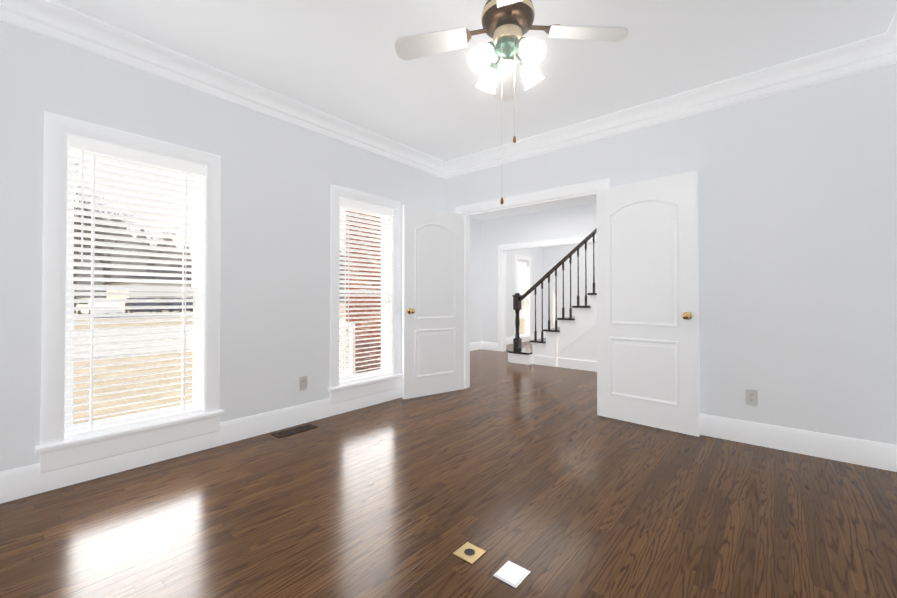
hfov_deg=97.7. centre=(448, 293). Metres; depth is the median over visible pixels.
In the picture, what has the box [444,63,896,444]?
wall
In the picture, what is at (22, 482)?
baseboard
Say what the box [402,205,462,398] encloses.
door
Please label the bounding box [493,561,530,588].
electrical outlet
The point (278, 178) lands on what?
wall
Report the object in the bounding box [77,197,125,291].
tree
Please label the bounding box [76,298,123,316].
car
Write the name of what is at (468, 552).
electrical outlet
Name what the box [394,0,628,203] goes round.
fan
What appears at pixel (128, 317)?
driveway
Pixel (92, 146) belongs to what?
window blinds
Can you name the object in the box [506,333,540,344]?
baseboard
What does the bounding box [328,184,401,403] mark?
window
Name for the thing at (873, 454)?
baseboard
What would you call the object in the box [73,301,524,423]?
ground
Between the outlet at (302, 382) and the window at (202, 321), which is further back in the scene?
the outlet at (302, 382)
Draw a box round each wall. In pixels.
[0,21,443,471]
[345,211,380,369]
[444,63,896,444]
[470,218,542,342]
[481,203,596,342]
[543,243,596,332]
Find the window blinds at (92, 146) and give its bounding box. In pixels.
[64,135,204,438]
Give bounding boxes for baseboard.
[0,382,401,503]
[470,341,480,350]
[481,341,497,350]
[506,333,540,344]
[700,414,896,471]
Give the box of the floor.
[0,341,896,597]
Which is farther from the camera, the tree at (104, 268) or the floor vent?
the tree at (104, 268)
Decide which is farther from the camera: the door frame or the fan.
the door frame
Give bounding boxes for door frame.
[456,178,609,388]
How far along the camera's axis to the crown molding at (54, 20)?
2.67 m
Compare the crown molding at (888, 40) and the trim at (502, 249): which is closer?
the crown molding at (888, 40)
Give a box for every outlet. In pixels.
[299,376,306,389]
[453,542,485,563]
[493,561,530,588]
[746,389,757,405]
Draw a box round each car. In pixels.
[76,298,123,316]
[125,298,159,312]
[158,298,192,311]
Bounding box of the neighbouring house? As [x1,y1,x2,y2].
[101,264,192,311]
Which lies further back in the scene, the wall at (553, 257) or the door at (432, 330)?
the wall at (553, 257)
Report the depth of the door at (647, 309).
3.22 m
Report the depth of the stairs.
5.99 m
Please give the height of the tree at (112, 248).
18.439 m
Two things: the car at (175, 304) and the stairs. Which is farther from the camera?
the car at (175, 304)
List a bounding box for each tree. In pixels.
[73,158,132,312]
[74,208,344,303]
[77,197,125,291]
[85,209,139,297]
[136,226,184,271]
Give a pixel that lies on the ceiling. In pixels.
(341, 59)
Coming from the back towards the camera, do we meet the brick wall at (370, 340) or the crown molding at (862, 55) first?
the brick wall at (370, 340)
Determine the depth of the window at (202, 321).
2.37 m
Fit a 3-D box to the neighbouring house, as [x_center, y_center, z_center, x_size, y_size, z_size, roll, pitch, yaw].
[-33.111,-0.374,54.064,13.200,7.000,20.800,-1,-1,40]
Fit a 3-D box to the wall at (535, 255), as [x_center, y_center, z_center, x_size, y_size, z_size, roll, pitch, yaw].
[0.712,-0.132,8.334,0.120,2.785,5.620,-1,-1,40]
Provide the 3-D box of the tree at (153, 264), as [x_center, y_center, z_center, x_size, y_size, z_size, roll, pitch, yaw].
[-59.198,-6.851,80.821,8.902,18.662,8.960,-1,-1,40]
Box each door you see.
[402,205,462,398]
[596,171,699,436]
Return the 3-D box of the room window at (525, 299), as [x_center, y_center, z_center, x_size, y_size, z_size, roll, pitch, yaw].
[1.757,0.115,9.608,0.040,1.880,0.600,-1,-1,40]
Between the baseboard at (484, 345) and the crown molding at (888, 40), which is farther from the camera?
the baseboard at (484, 345)
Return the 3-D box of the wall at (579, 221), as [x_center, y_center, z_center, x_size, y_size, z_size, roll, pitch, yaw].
[3.103,-0.156,6.237,6.240,2.785,0.120,-1,-1,40]
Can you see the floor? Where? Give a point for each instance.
(401, 498)
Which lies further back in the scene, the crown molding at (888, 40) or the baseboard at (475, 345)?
the baseboard at (475, 345)
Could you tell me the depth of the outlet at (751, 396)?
2.86 m
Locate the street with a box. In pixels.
[73,306,524,359]
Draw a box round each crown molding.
[0,0,443,176]
[440,34,896,178]
[880,11,896,59]
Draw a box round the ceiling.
[52,0,896,220]
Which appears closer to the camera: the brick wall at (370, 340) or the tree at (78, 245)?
the brick wall at (370, 340)
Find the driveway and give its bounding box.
[74,311,192,320]
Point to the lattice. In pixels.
(350, 347)
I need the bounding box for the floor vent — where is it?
[271,424,317,437]
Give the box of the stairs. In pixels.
[507,228,596,371]
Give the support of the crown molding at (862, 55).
attached to the wall at (797, 222)
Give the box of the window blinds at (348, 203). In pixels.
[339,198,392,384]
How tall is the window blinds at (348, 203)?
1.744 m
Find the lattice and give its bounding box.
[339,321,354,376]
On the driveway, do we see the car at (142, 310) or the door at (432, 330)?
the car at (142, 310)
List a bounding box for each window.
[35,111,223,473]
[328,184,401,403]
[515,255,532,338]
[517,259,526,335]
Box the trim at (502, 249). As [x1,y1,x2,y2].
[498,236,596,350]
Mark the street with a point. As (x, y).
(144, 344)

